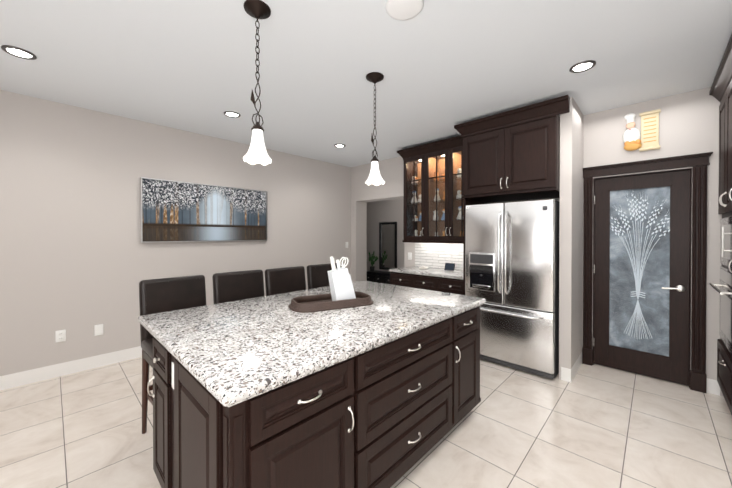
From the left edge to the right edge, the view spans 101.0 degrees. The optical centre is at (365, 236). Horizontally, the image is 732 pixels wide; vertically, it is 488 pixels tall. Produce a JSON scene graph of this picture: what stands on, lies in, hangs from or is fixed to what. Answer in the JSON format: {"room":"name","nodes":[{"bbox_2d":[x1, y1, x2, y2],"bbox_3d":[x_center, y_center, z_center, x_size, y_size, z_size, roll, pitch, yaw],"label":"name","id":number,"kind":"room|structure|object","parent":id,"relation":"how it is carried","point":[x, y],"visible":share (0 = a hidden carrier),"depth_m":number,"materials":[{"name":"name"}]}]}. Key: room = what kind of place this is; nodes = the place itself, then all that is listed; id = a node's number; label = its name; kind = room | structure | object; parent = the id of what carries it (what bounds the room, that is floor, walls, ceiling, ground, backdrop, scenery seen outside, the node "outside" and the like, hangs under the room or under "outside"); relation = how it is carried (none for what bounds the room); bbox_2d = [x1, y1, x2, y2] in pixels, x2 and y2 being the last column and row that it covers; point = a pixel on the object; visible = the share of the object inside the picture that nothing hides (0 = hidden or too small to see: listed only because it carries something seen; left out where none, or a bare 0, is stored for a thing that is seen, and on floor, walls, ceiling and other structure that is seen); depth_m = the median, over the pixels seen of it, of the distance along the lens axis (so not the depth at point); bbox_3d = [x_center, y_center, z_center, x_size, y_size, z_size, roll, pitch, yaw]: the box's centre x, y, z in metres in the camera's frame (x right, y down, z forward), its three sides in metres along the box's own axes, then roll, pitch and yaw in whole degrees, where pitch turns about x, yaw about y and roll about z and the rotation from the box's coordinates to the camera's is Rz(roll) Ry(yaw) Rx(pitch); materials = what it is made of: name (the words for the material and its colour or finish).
{"room":"kitchen","nodes":[
{"label":"kitchen","id":0,"kind":"room"},
{"bbox_2d":[0,90,350,375],"bbox_3d":[-2.875,0.027,3.311,0.120,2.740,7.350,0,1,44],"label":"wall","id":1,"kind":"structure","parent":0,"point":[79,260],"depth_m":3.27,"materials":[{"name":"grey paint"}]},
{"bbox_2d":[55,330,65,342],"bbox_3d":[-3.063,0.994,3.026,0.010,0.116,0.072,0,1,44],"label":"wall outlet","id":2,"kind":"object","parent":1,"relation":"attached to","point":[60,335],"visible":1,"depth_m":3.02,"materials":[{"name":"white plastic"}]},
{"bbox_2d":[0,346,141,389],"bbox_3d":[-2.836,1.333,3.283,0.016,0.130,7.348,0,1,44],"label":"baseboard","id":3,"kind":"structure","parent":1,"relation":"attached to","point":[38,374],"depth_m":3.06,"materials":[{"name":"white wood"}]},
{"bbox_2d":[94,324,102,335],"bbox_3d":[-2.864,0.998,3.236,0.006,0.116,0.072,0,1,44],"label":"wall outlet","id":4,"kind":"object","parent":1,"relation":"attached to","point":[98,329],"visible":1,"depth_m":3.23,"materials":[{"name":"white plastic"}]},
{"bbox_2d":[140,177,266,242],"bbox_3d":[-2.057,-0.315,4.042,0.042,0.755,1.560,0,1,44],"label":"painting","id":5,"kind":"object","parent":1,"relation":"attached to","point":[175,211],"visible":0.96,"depth_m":3.92,"materials":[{"name":"multicoloured paint"}]},
{"bbox_2d":[0,357,731,487],"bbox_3d":[-0.887,1.453,2.490,7.200,0.100,9.300,0,1,44],"label":"floor","id":6,"kind":"structure","parent":0,"point":[595,426],"depth_m":2.13,"materials":[{"name":"tile"}]},
{"bbox_2d":[139,275,205,433],"bbox_3d":[-1.328,0.859,2.194,0.503,1.093,0.451,0,1,44],"label":"chair","id":7,"kind":"object","parent":6,"relation":"on","point":[160,295],"visible":0.44,"depth_m":2.21,"materials":[{"name":"brown leather"}]},
{"bbox_2d":[212,270,263,303],"bbox_3d":[-0.997,0.856,2.569,0.506,1.093,0.455,0,1,44],"label":"chair","id":8,"kind":"object","parent":6,"relation":"on","point":[235,286],"visible":0.25,"depth_m":2.66,"materials":[{"name":"brown leather"}]},
{"bbox_2d":[264,266,305,295],"bbox_3d":[-0.656,0.854,2.896,0.500,1.093,0.448,0,1,44],"label":"chair","id":9,"kind":"object","parent":6,"relation":"on","point":[284,280],"visible":0.21,"depth_m":2.97,"materials":[{"name":"brown leather"}]},
{"bbox_2d":[138,301,485,487],"bbox_3d":[-0.204,0.966,2.074,1.258,0.880,2.004,0,1,44],"label":"kitchen island","id":10,"kind":"object","parent":6,"relation":"on","point":[276,391],"depth_m":1.36,"materials":[{"name":"black wood"}]},
{"bbox_2d":[138,281,485,404],"bbox_3d":[-0.230,0.512,2.125,1.345,0.052,2.010,0,1,44],"label":"island countertop","id":11,"kind":"structure","parent":10,"relation":"on","point":[236,349],"depth_m":1.58,"materials":[{"name":"white stone"}]},
{"bbox_2d":[288,291,373,312],"bbox_3d":[-0.243,0.458,2.172,0.600,0.052,0.310,0,0,-27],"label":"serving tray","id":12,"kind":"object","parent":11,"relation":"on","point":[313,303],"visible":0.94,"depth_m":2.08,"materials":[{"name":"brown wood"}]},
{"bbox_2d":[327,257,355,300],"bbox_3d":[-0.174,0.307,2.207,0.203,0.336,0.100,0,0,-27],"label":"knife block","id":13,"kind":"object","parent":12,"relation":"on","point":[341,284],"visible":1,"depth_m":2.16,"materials":[{"name":"white plastic"}]},
{"bbox_2d":[306,263,336,288],"bbox_3d":[-0.329,0.851,3.267,0.500,1.093,0.448,0,1,44],"label":"chair","id":14,"kind":"object","parent":6,"relation":"on","point":[317,275],"visible":0.12,"depth_m":3.30,"materials":[{"name":"brown leather"}]},
{"bbox_2d":[367,270,390,283],"bbox_3d":[0.405,1.097,6.997,0.930,0.550,0.394,0,1,44],"label":"console","id":15,"kind":"object","parent":6,"relation":"on","point":[377,276],"visible":0.42,"depth_m":6.92,"materials":[{"name":"black wood"}]},
{"bbox_2d":[369,251,377,270],"bbox_3d":[0.159,0.578,7.224,0.245,0.482,0.259,0,1,44],"label":"plant","id":16,"kind":"object","parent":15,"relation":"on","point":[372,267],"visible":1,"depth_m":7.19,"materials":[{"name":"green plant"}]},
{"bbox_2d":[389,271,408,285],"bbox_3d":[0.738,0.949,4.494,0.451,0.880,0.649,0,1,44],"label":"base cabinet","id":17,"kind":"object","parent":6,"relation":"on","point":[399,278],"depth_m":4.30,"materials":[{"name":"brown wood"}]},
{"bbox_2d":[405,275,432,290],"bbox_3d":[0.997,0.951,4.246,0.506,0.880,0.649,0,1,44],"label":"base cabinet","id":18,"kind":"object","parent":6,"relation":"on","point":[425,282],"depth_m":4.05,"materials":[{"name":"brown wood"}]},
{"bbox_2d":[433,275,464,294],"bbox_3d":[1.256,0.953,3.998,0.451,0.880,0.649,0,1,44],"label":"base cabinet","id":19,"kind":"object","parent":6,"relation":"on","point":[441,283],"depth_m":3.77,"materials":[{"name":"brown wood"}]},
{"bbox_2d":[389,267,464,278],"bbox_3d":[0.987,0.491,4.247,1.188,0.040,0.658,0,1,44],"label":"countertop","id":20,"kind":"structure","parent":19,"relation":"on","point":[455,274],"depth_m":4.11,"materials":[{"name":"white stone"}]},
{"bbox_2d":[444,263,454,270],"bbox_3d":[1.178,0.419,4.235,0.150,0.102,0.053,0,1,44],"label":"tablet","id":21,"kind":"object","parent":20,"relation":"on","point":[450,266],"visible":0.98,"depth_m":4.22,"materials":[{"name":"black"}]},
{"bbox_2d":[465,199,559,378],"bbox_3d":[1.700,0.514,3.436,0.898,1.765,0.786,0,1,44],"label":"fridge","id":22,"kind":"object","parent":6,"relation":"on","point":[512,263],"visible":0.88,"depth_m":3.12,"materials":[{"name":"grey metal"}]},
{"bbox_2d":[713,70,731,407],"bbox_3d":[3.056,0.115,2.148,0.639,2.580,0.824,0,1,44],"label":"tall cabinet","id":23,"kind":"object","parent":6,"relation":"on","point":[721,90],"depth_m":2.41,"materials":[{"name":"black wood"}]},
{"bbox_2d":[729,202,731,414],"bbox_3d":[2.606,0.119,1.678,0.639,2.580,0.600,0,1,44],"label":"tall cabinet","id":24,"kind":"object","parent":6,"relation":"on","point":[730,203],"depth_m":2.24,"materials":[{"name":"black wood"}]},
{"bbox_2d":[0,0,731,166],"bbox_3d":[-0.887,-1.367,2.471,7.200,0.060,9.300,0,1,44],"label":"ceiling","id":25,"kind":"structure","parent":0,"point":[443,67],"depth_m":2.30,"materials":[{"name":"white paint"}]},
{"bbox_2d":[1,45,36,59],"bbox_3d":[-2.507,-1.328,2.182,0.170,0.012,0.170,0,1,44],"label":"recessed light","id":26,"kind":"object","parent":25,"relation":"in","point":[18,52],"visible":1,"depth_m":2.18,"materials":[{"name":"grey"}]},
{"bbox_2d":[224,111,240,117],"bbox_3d":[-1.464,-1.336,3.300,0.170,0.012,0.170,0,1,44],"label":"recessed light","id":27,"kind":"object","parent":25,"relation":"in","point":[232,114],"visible":1,"depth_m":3.30,"materials":[{"name":"grey"}]},
{"bbox_2d":[243,0,271,164],"bbox_3d":[-0.634,-0.882,1.764,0.155,0.897,0.172,0,1,44],"label":"pendant light","id":28,"kind":"object","parent":25,"relation":"hanging from","point":[257,151],"visible":1,"depth_m":1.74,"materials":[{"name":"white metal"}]},
{"bbox_2d":[334,144,345,147],"bbox_3d":[-0.385,-1.344,4.455,0.170,0.012,0.170,0,1,44],"label":"recessed light","id":29,"kind":"object","parent":25,"relation":"in","point":[339,145],"visible":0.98,"depth_m":4.45,"materials":[{"name":"grey"}]},
{"bbox_2d":[365,72,384,185],"bbox_3d":[0.074,-0.888,2.522,0.155,0.897,0.172,0,1,44],"label":"pendant light","id":30,"kind":"object","parent":25,"relation":"hanging from","point":[375,178],"visible":1,"depth_m":2.50,"materials":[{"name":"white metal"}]},
{"bbox_2d":[386,0,423,19],"bbox_3d":[0.222,-1.326,1.741,0.220,0.010,0.220,0,1,44],"label":"ceiling speaker","id":31,"kind":"object","parent":25,"relation":"attached to","point":[403,9],"visible":1,"depth_m":1.75,"materials":[{"name":"white plastic"}]},
{"bbox_2d":[569,60,595,72],"bbox_3d":[1.697,-1.330,2.365,0.170,0.012,0.170,0,1,44],"label":"recessed light","id":32,"kind":"object","parent":25,"relation":"in","point":[582,66],"visible":1,"depth_m":2.36,"materials":[{"name":"grey"}]},
{"bbox_2d":[367,199,403,271],"bbox_3d":[1.044,0.004,6.738,3.900,2.740,0.120,0,1,44],"label":"wall","id":33,"kind":"structure","parent":0,"point":[385,211],"depth_m":7.28,"materials":[{"name":"grey paint"}]},
{"bbox_2d":[379,222,396,269],"bbox_3d":[0.517,0.216,7.137,0.530,1.130,0.030,0,1,44],"label":"mirror","id":34,"kind":"object","parent":33,"relation":"attached to","point":[387,245],"visible":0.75,"depth_m":7.14,"materials":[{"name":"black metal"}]},
{"bbox_2d":[351,87,723,396],"bbox_3d":[1.746,0.021,4.182,5.590,2.740,0.300,0,1,44],"label":"wall","id":35,"kind":"structure","parent":0,"point":[688,123],"depth_m":2.94,"materials":[{"name":"grey paint"}]},
{"bbox_2d":[408,252,411,259],"bbox_3d":[0.719,0.316,4.951,0.075,0.120,0.010,0,1,44],"label":"light switch","id":36,"kind":"object","parent":35,"relation":"attached to","point":[409,256],"visible":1,"depth_m":4.95,"materials":[{"name":"white plastic"}]},
{"bbox_2d":[461,127,516,202],"bbox_3d":[1.576,-0.820,3.610,0.532,0.730,0.749,0,1,44],"label":"upper cabinet","id":37,"kind":"object","parent":35,"relation":"attached to","point":[478,148],"depth_m":3.40,"materials":[{"name":"brown wood"}]},
{"bbox_2d":[594,170,689,385],"bbox_3d":[2.743,0.382,3.043,0.725,2.010,0.100,0,1,44],"label":"pantry door","id":38,"kind":"structure","parent":35,"relation":"in","point":[641,269],"depth_m":3.03,"materials":[{"name":"brown wood"}]},
{"bbox_2d":[623,109,660,151],"bbox_3d":[2.730,-1.049,2.994,0.277,0.397,0.065,0,1,44],"label":"sign","id":39,"kind":"object","parent":35,"relation":"attached to","point":[649,140],"visible":1,"depth_m":2.98,"materials":[{"name":"beige"}]},
{"bbox_2d":[582,152,712,392],"bbox_3d":[2.762,0.323,3.055,0.965,2.152,0.165,0,1,44],"label":"door frame","id":40,"kind":"structure","parent":35,"relation":"attached to","point":[698,163],"depth_m":2.78,"materials":[{"name":"brown wood"}]},
{"bbox_2d":[706,378,719,395],"bbox_3d":[3.099,1.337,2.698,0.086,0.130,0.016,0,1,44],"label":"baseboard","id":41,"kind":"structure","parent":35,"relation":"attached to","point":[712,386],"depth_m":2.69,"materials":[{"name":"white wood"}]},
{"bbox_2d":[559,97,583,379],"bbox_3d":[2.151,0.028,3.151,0.100,2.740,0.630,0,1,44],"label":"wall","id":42,"kind":"structure","parent":0,"point":[571,246],"depth_m":2.94,"materials":[{"name":"grey paint"}]},
{"bbox_2d":[497,111,560,200],"bbox_3d":[1.876,-0.818,3.323,0.532,0.730,0.749,0,1,44],"label":"upper cabinet","id":43,"kind":"object","parent":42,"relation":"attached to","point":[512,155],"depth_m":3.05,"materials":[{"name":"brown wood"}]},
{"bbox_2d":[561,352,581,382],"bbox_3d":[2.157,1.333,3.152,0.081,0.130,0.630,0,1,44],"label":"baseboard","id":44,"kind":"structure","parent":42,"relation":"attached to","point":[567,375],"depth_m":2.95,"materials":[{"name":"white wood"}]}
]}

